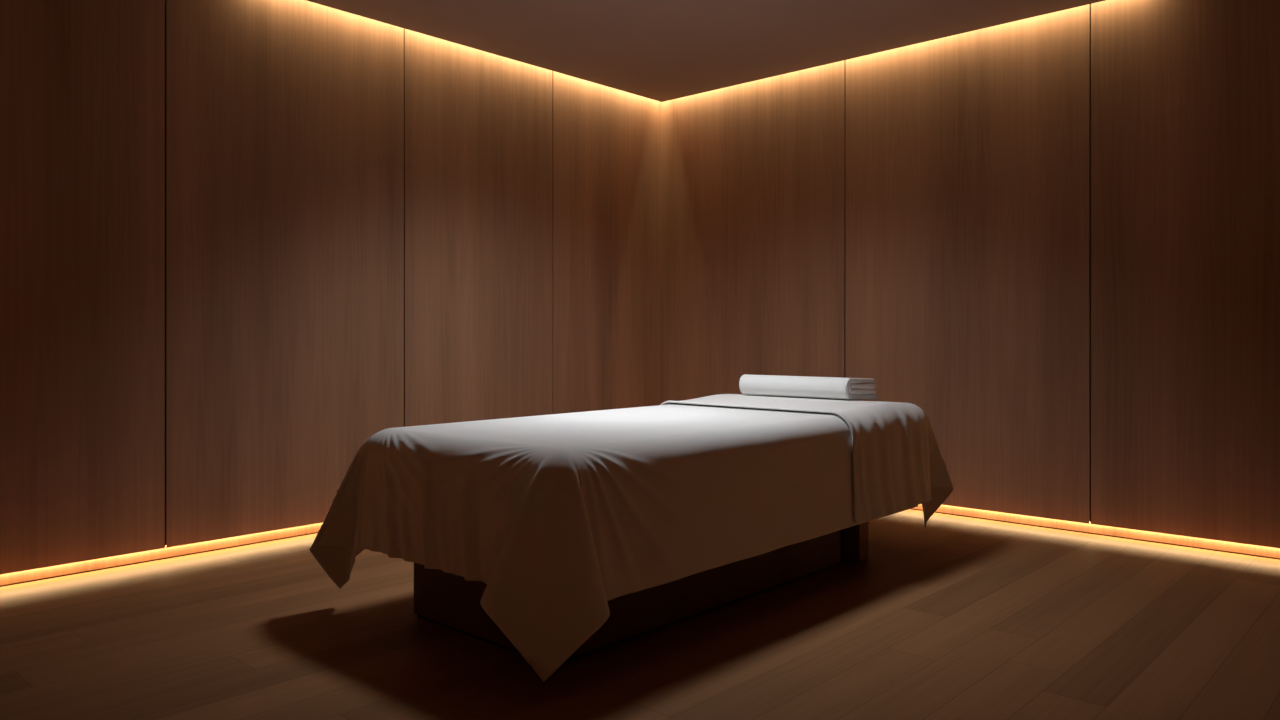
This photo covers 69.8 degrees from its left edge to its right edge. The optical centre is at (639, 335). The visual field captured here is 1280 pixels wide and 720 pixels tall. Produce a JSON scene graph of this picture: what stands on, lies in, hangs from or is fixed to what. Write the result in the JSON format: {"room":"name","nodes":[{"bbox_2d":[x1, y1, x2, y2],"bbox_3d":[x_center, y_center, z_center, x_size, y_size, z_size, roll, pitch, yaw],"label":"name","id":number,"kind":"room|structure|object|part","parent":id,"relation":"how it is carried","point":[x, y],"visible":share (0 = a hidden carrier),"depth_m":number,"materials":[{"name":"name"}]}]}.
{"room":"massage room","nodes":[
{"label":"massage room","id":0,"kind":"room"},
{"bbox_2d":[0,0,659,586],"bbox_3d":[-1.939,-0.494,4.410,0.140,3.000,6.300,0,0,43],"label":"wall","id":1,"kind":"structure","parent":0,"point":[244,244],"depth_m":4.46,"materials":[{"name":"brown wood"}]},
{"bbox_3d":[-2.567,-0.521,3.630,0.012,2.941,1.293,0,0,43],"label":"wall panel","id":2,"kind":"part","parent":1,"relation":"part of","materials":[{"name":"brown wood"}]},
{"bbox_2d":[0,523,322,585],"bbox_3d":[-1.950,0.965,4.349,0.006,0.070,6.194,0,0,43],"label":"baseboard","id":3,"kind":"structure","parent":1,"relation":"attached to","point":[9,578],"depth_m":4.09,"materials":[{"name":"brown wood"}]},
{"bbox_3d":[-1.711,-0.521,4.564,0.012,2.941,1.228,0,0,43],"label":"wall panel","id":4,"kind":"part","parent":1,"relation":"part of","materials":[{"name":"brown wood"}]},
{"bbox_3d":[-0.925,-0.521,5.421,0.012,2.941,1.083,0,0,43],"label":"wall panel","id":5,"kind":"part","parent":1,"relation":"part of","materials":[{"name":"brown wood"}]},
{"bbox_3d":[-0.206,-0.521,6.205,0.012,2.941,1.032,0,0,43],"label":"wall panel","id":6,"kind":"part","parent":1,"relation":"part of","materials":[{"name":"brown wood"}]},
{"bbox_2d":[0,509,1279,719],"bbox_3d":[0.186,1.031,2.407,5.820,0.050,6.220,0,0,43],"label":"floor","id":7,"kind":"structure","parent":0,"point":[953,617],"depth_m":2.94,"materials":[{"name":"brown wood"}]},
{"bbox_2d":[414,522,868,663],"bbox_3d":[0.186,0.672,3.812,1.016,0.668,2.346,0,0,43],"label":"massage table","id":8,"kind":"object","parent":7,"relation":"on","point":[448,600],"visible":0.12,"depth_m":3.23,"materials":[{"name":"brown wood"}]},
{"bbox_2d":[310,403,914,681],"bbox_3d":[0.070,0.645,3.695,1.275,0.630,2.324,0,0,45],"label":"sheet","id":9,"kind":"object","parent":8,"relation":"on","point":[563,516],"visible":0.89,"depth_m":2.96,"materials":[{"name":"white fabric"}]},
{"bbox_2d":[660,394,953,526],"bbox_3d":[0.740,0.622,4.501,1.280,0.644,0.935,0,0,43],"label":"cover","id":10,"kind":"object","parent":8,"relation":"on","point":[898,463],"visible":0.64,"depth_m":4.06,"materials":[{"name":"white fabric"}]},
{"bbox_2d":[739,374,876,399],"bbox_3d":[0.825,0.252,4.539,0.613,0.115,0.312,0,0,41],"label":"folded towel","id":11,"kind":"object","parent":10,"relation":"on","point":[769,385],"visible":1,"depth_m":4.39,"materials":[{"name":"white fabric"}]},
{"bbox_3d":[0.635,0.729,4.309,0.670,0.526,0.109,0,0,43],"label":"recess panel","id":12,"kind":"part","parent":8,"relation":"part of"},
{"bbox_3d":[0.710,0.736,4.373,0.795,0.540,0.085,0,0,43],"label":"panel","id":13,"kind":"part","parent":8,"relation":"part of","materials":[{"name":"brown wood"}]},
{"bbox_2d":[306,0,1105,101],"bbox_3d":[0.191,-1.658,2.294,5.660,0.030,6.060,0,0,43],"label":"ceiling","id":14,"kind":"structure","parent":0,"point":[658,50],"depth_m":4.90,"materials":[{"name":"paint"}]},
{"bbox_2d":[660,0,1279,558],"bbox_3d":[2.303,-0.494,4.700,5.800,3.000,0.140,0,0,43],"label":"wall","id":15,"kind":"structure","parent":0,"point":[1053,238],"depth_m":4.83,"materials":[{"name":"brown wood"}]},
{"bbox_3d":[0.695,-0.521,6.087,1.498,2.941,0.012,0,0,43],"label":"wall panel","id":16,"kind":"part","parent":15,"relation":"part of","materials":[{"name":"brown wood"}]},
{"bbox_3d":[1.764,-0.521,5.107,1.388,2.941,0.012,0,0,43],"label":"wall panel","id":17,"kind":"part","parent":15,"relation":"part of","materials":[{"name":"brown wood"}]},
{"bbox_2d":[912,504,1279,557],"bbox_3d":[2.282,0.965,4.673,5.794,0.070,0.006,0,0,43],"label":"baseboard","id":18,"kind":"structure","parent":15,"relation":"attached to","point":[1061,524],"depth_m":4.58,"materials":[{"name":"brown wood"}]},
{"bbox_3d":[2.803,-0.521,4.154,1.418,2.941,0.012,0,0,43],"label":"wall panel","id":19,"kind":"part","parent":15,"relation":"part of","materials":[{"name":"brown wood"}]}
]}

